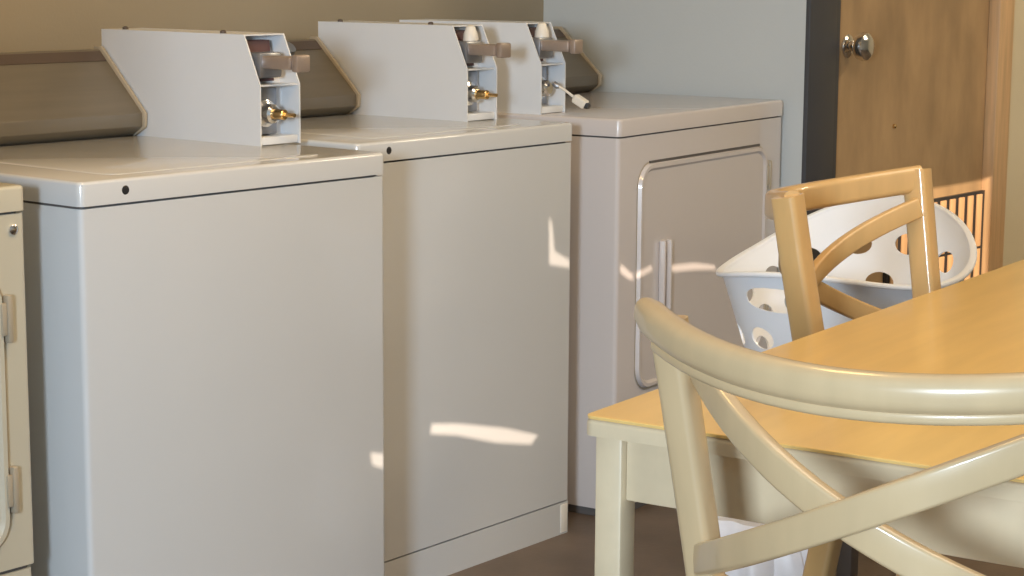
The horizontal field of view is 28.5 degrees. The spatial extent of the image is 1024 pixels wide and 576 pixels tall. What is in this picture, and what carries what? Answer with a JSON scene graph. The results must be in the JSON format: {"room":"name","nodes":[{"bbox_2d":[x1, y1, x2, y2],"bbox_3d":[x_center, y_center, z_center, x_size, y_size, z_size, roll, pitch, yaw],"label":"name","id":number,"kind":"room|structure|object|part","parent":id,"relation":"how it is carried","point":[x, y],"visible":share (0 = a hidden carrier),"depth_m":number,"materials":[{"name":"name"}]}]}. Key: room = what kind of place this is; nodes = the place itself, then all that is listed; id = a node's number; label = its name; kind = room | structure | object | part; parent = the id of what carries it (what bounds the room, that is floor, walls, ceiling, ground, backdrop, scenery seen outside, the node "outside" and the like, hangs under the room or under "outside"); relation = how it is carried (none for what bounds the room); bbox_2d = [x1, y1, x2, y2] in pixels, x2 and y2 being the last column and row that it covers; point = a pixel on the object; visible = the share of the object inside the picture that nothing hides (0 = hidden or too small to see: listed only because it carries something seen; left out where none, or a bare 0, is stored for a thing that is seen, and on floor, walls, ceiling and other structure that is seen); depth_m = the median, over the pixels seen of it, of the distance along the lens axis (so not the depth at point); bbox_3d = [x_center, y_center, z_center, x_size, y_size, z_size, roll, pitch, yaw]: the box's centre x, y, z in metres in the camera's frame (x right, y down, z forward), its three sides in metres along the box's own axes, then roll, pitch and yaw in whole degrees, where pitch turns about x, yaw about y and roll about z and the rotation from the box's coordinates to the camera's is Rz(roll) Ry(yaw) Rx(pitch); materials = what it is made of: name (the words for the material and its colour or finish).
{"room":"laundry","nodes":[
{"label":"laundry","id":0,"kind":"room"},
{"bbox_2d":[0,0,543,52],"bbox_3d":[-1.045,-0.877,3.857,0.119,3.000,4.040,6,11,33],"label":"wall","id":1,"kind":"structure","parent":0,"point":[25,25],"depth_m":4.39,"materials":[{"name":"beige paint"}]},
{"bbox_2d":[543,0,806,307],"bbox_3d":[0.464,-1.108,5.341,0.845,3.000,0.299,8,12,39],"label":"wall","id":2,"kind":"structure","parent":0,"point":[753,49],"depth_m":5.26,"materials":[{"name":"paint"}]},
{"bbox_2d":[448,504,1023,575],"bbox_3d":[0.963,0.783,3.219,5.800,0.050,10.400,8,12,39],"label":"floor","id":3,"kind":"structure","parent":0,"point":[657,540],"depth_m":4.32,"materials":[{"name":"brown plastic"}]},
{"bbox_2d":[0,182,33,575],"bbox_3d":[-1.188,0.310,3.043,0.558,0.915,0.744,8,12,39],"label":"dryer","id":4,"kind":"object","parent":3,"relation":"on","point":[16,522],"visible":1,"depth_m":3.12,"materials":[{"name":"beige metal"}]},
{"bbox_3d":[-0.983,0.229,2.861,0.008,0.445,0.641,8,12,39],"label":"door","id":5,"kind":"part","parent":4,"relation":"part of","materials":[{"name":"white metal"}]},
{"bbox_3d":[-1.192,-0.123,2.979,0.541,0.039,0.744,8,12,39],"label":"lid","id":6,"kind":"part","parent":4,"relation":"part of","materials":[{"name":"white metal"}]},
{"bbox_3d":[-1.194,0.609,3.094,0.528,0.308,0.735,8,12,39],"label":"panel","id":7,"kind":"part","parent":4,"relation":"part of","materials":[{"name":"white metal"}]},
{"bbox_2d":[0,26,384,575],"bbox_3d":[-0.719,0.102,3.681,0.719,1.127,0.721,8,12,39],"label":"washing machine","id":8,"kind":"object","parent":3,"relation":"on","point":[204,287],"visible":1,"depth_m":3.45,"materials":[{"name":"white metal"}]},
{"bbox_3d":[-0.674,-0.236,3.571,0.480,0.002,0.486,8,12,39],"label":"loading door","id":9,"kind":"part","parent":8,"relation":"part of","materials":[{"name":"white metal"}]},
{"bbox_3d":[-0.704,-0.221,3.600,0.661,0.039,0.693,8,12,39],"label":"lid","id":10,"kind":"part","parent":8,"relation":"part of","materials":[{"name":"white metal"}]},
{"bbox_3d":[-0.488,-0.429,3.797,0.032,0.077,0.075,8,12,39],"label":"slide plate","id":11,"kind":"part","parent":8,"relation":"part of","materials":[{"name":"red"}]},
{"bbox_3d":[-0.474,-0.334,3.795,0.020,0.089,0.067,8,12,39],"label":"lock plate","id":12,"kind":"part","parent":8,"relation":"part of","materials":[{"name":"metal"}]},
{"bbox_3d":[-0.390,-0.414,3.714,0.016,0.032,0.036,8,12,39],"label":"tray handle","id":13,"kind":"part","parent":8,"relation":"part of","materials":[{"name":"metal"}]},
{"bbox_2d":[285,19,571,575],"bbox_3d":[-0.341,-0.003,4.345,0.662,1.127,0.693,7,12,37],"label":"washing machine","id":14,"kind":"object","parent":3,"relation":"on","point":[476,202],"visible":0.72,"depth_m":4.22,"materials":[{"name":"white metal"}]},
{"bbox_3d":[-0.501,-0.524,4.461,0.045,0.045,0.044,7,12,38],"label":"control knob","id":15,"kind":"part","parent":14,"relation":"part of","materials":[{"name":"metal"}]},
{"bbox_3d":[-0.278,-0.341,4.239,0.400,0.002,0.486,7,12,37],"label":"loading door","id":16,"kind":"part","parent":14,"relation":"part of","materials":[{"name":"white metal"}]},
{"bbox_3d":[-0.339,-0.331,4.292,0.661,0.039,0.693,7,12,37],"label":"lid","id":17,"kind":"part","parent":14,"relation":"part of","materials":[{"name":"white metal"}]},
{"bbox_3d":[-0.119,-0.524,4.400,0.032,0.077,0.075,7,12,37],"label":"slide plate","id":18,"kind":"part","parent":14,"relation":"part of","materials":[{"name":"red"}]},
{"bbox_3d":[-0.104,-0.430,4.398,0.020,0.089,0.067,7,12,38],"label":"lock plate","id":19,"kind":"part","parent":14,"relation":"part of","materials":[{"name":"metal"}]},
{"bbox_3d":[-0.341,0.518,4.427,0.649,0.072,0.691,7,12,37],"label":"kick panel","id":20,"kind":"part","parent":14,"relation":"part of","materials":[{"name":"white metal"}]},
{"bbox_3d":[-0.018,-0.510,4.319,0.016,0.032,0.036,7,12,37],"label":"tray handle","id":21,"kind":"part","parent":14,"relation":"part of","materials":[{"name":"metal"}]},
{"bbox_2d":[399,19,782,515],"bbox_3d":[0.188,-0.107,5.023,0.698,1.121,0.822,6,11,33],"label":"dryer","id":22,"kind":"object","parent":3,"relation":"on","point":[666,190],"visible":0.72,"depth_m":4.62,"materials":[{"name":"white metal"}]},
{"bbox_3d":[0.038,-0.559,4.619,0.032,0.077,0.075,6,11,33],"label":"slide plate","id":23,"kind":"part","parent":22,"relation":"part of","materials":[{"name":"red"}]},
{"bbox_3d":[0.054,-0.464,4.618,0.020,0.089,0.067,6,11,33],"label":"lock plate","id":24,"kind":"part","parent":22,"relation":"part of","materials":[{"name":"metal"}]},
{"bbox_2d":[541,40,569,51],"bbox_3d":[0.101,-0.551,4.575,0.090,0.024,0.044,6,11,33],"label":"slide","id":25,"kind":"object","parent":22,"relation":"on","point":[546,45],"depth_m":4.55,"materials":[{"name":"metal"}]},
{"bbox_2d":[552,81,590,108],"bbox_3d":[0.135,-0.439,4.579,0.097,0.059,0.023,6,11,33],"label":"key","id":26,"kind":"object","parent":22,"relation":"in","point":[578,100],"visible":1,"depth_m":4.56,"materials":[{"name":"metal"}]},
{"bbox_3d":[0.145,-0.546,4.546,0.016,0.032,0.036,6,11,33],"label":"tray handle","id":27,"kind":"part","parent":22,"relation":"part of","materials":[{"name":"metal"}]},
{"bbox_3d":[0.182,-0.438,4.974,0.681,0.039,0.822,6,11,33],"label":"lid","id":28,"kind":"part","parent":22,"relation":"part of","materials":[{"name":"white metal"}]},
{"bbox_3d":[0.355,0.000,4.673,0.017,0.225,0.040,6,11,33],"label":"door handle","id":29,"kind":"part","parent":22,"relation":"part of","materials":[{"name":"silver metal"}]},
{"bbox_3d":[0.464,-0.061,4.841,0.008,0.523,0.642,6,11,33],"label":"door","id":30,"kind":"part","parent":22,"relation":"part of","materials":[{"name":"white metal"}]},
{"bbox_2d":[718,516,807,575],"bbox_3d":[0.469,0.539,3.846,0.275,0.225,0.140,0,9,0],"label":"plastic bag","id":31,"kind":"object","parent":3,"relation":"on","point":[793,564],"visible":0.16,"depth_m":3.80,"materials":[{"name":"white plastic"}]},
{"bbox_2d":[587,259,1023,575],"bbox_3d":[0.907,0.449,2.812,0.920,0.740,1.620,6,11,33],"label":"table","id":32,"kind":"object","parent":3,"relation":"on","point":[975,325],"visible":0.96,"depth_m":2.31,"materials":[{"name":"laminate"}]},
{"bbox_3d":[0.119,0.522,2.401,0.036,0.716,0.036,6,11,33],"label":"leg","id":33,"kind":"part","parent":32,"relation":"part of","materials":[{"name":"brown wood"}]},
{"bbox_2d":[634,297,1023,575],"bbox_3d":[0.448,0.473,2.074,0.556,0.929,0.603,7,11,36],"label":"chair","id":34,"kind":"object","parent":3,"relation":"on","point":[692,364],"visible":1,"depth_m":1.81,"materials":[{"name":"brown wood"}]},
{"bbox_3d":[0.179,0.478,2.082,0.073,0.914,0.126,7,11,36],"label":"leg","id":35,"kind":"part","parent":34,"relation":"part of","materials":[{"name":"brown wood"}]},
{"bbox_3d":[0.353,0.328,1.921,0.455,0.030,0.101,7,11,36],"label":"rail","id":36,"kind":"part","parent":34,"relation":"part of","materials":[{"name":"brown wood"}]},
{"bbox_3d":[0.312,0.071,1.823,0.556,0.056,0.144,7,11,36],"label":"rail","id":37,"kind":"part","parent":34,"relation":"part of","materials":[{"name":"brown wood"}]},
{"bbox_3d":[0.304,0.093,1.816,0.475,0.028,0.106,7,11,36],"label":"rail moulding","id":38,"kind":"part","parent":34,"relation":"part of","materials":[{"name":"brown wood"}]},
{"bbox_2d":[836,542,857,575],"bbox_3d":[0.668,0.404,4.099,0.280,0.414,0.400,7,11,37],"label":"stool","id":39,"kind":"object","parent":3,"relation":"on","point":[847,565],"visible":0.02,"depth_m":3.90,"materials":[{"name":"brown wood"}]},
{"bbox_2d":[716,195,976,351],"bbox_3d":[0.670,0.021,4.037,0.480,0.360,0.623,7,11,37],"label":"laundry basket","id":40,"kind":"object","parent":39,"relation":"on","point":[745,271],"visible":0.5,"depth_m":4.14,"materials":[{"name":"white plastic"}]},
{"bbox_2d":[765,165,940,575],"bbox_3d":[0.676,0.307,3.094,0.601,0.937,0.519,6,11,33],"label":"chair","id":41,"kind":"object","parent":3,"relation":"on","point":[805,292],"visible":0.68,"depth_m":3.24,"materials":[{"name":"brown wood"}]},
{"bbox_3d":[0.423,0.322,3.002,0.133,0.933,0.081,6,11,33],"label":"leg","id":42,"kind":"part","parent":41,"relation":"part of","materials":[{"name":"brown wood"}]},
{"bbox_3d":[0.488,-0.144,3.151,0.143,0.066,0.492,6,11,33],"label":"rail","id":43,"kind":"part","parent":41,"relation":"part of","materials":[{"name":"brown wood"}]},
{"bbox_3d":[0.668,0.266,3.360,0.133,0.933,0.081,6,11,33],"label":"leg","id":44,"kind":"part","parent":41,"relation":"part of","materials":[{"name":"brown wood"}]},
{"bbox_2d":[1003,0,1023,266],"bbox_3d":[2.251,-1.351,6.906,0.120,3.000,2.640,8,12,39],"label":"wall","id":45,"kind":"structure","parent":0,"point":[1013,250],"depth_m":6.08,"materials":[{"name":"paint"}]},
{"bbox_2d":[835,0,989,283],"bbox_3d":[1.127,-0.652,5.553,0.110,2.020,0.868,8,12,39],"label":"door","id":46,"kind":"structure","parent":45,"relation":"in","point":[912,81],"depth_m":5.60,"materials":[{"name":"brown wood"}]},
{"bbox_3d":[0.905,-0.630,5.253,0.070,0.076,0.076,8,12,39],"label":"knob","id":47,"kind":"part","parent":46,"relation":"part of","materials":[{"name":"silver metal"}]},
{"bbox_2d":[883,190,984,283],"bbox_3d":[1.210,-0.038,5.771,0.011,0.440,0.570,8,12,39],"label":"vent grille","id":48,"kind":"object","parent":46,"relation":"attached to","point":[968,205],"depth_m":5.85,"materials":[{"name":"black wood"}]},
{"bbox_2d":[981,0,1014,273],"bbox_3d":[1.435,-0.759,5.912,0.042,2.140,0.095,8,12,39],"label":"door frame","id":49,"kind":"structure","parent":45,"relation":"attached to","point":[1001,12],"depth_m":5.93,"materials":[{"name":"brown wood"}]},
{"bbox_3d":[1.056,-2.174,5.316,0.110,0.880,1.107,8,12,39],"label":"wall door","id":50,"kind":"structure","parent":0,"visible":0},
{"bbox_2d":[801,0,840,260],"bbox_3d":[0.765,-0.634,5.180,0.102,2.120,0.164,8,12,39],"label":"door frame","id":51,"kind":"structure","parent":50,"relation":"attached to","point":[822,37],"depth_m":5.15,"materials":[{"name":"grey metal"}]}
]}

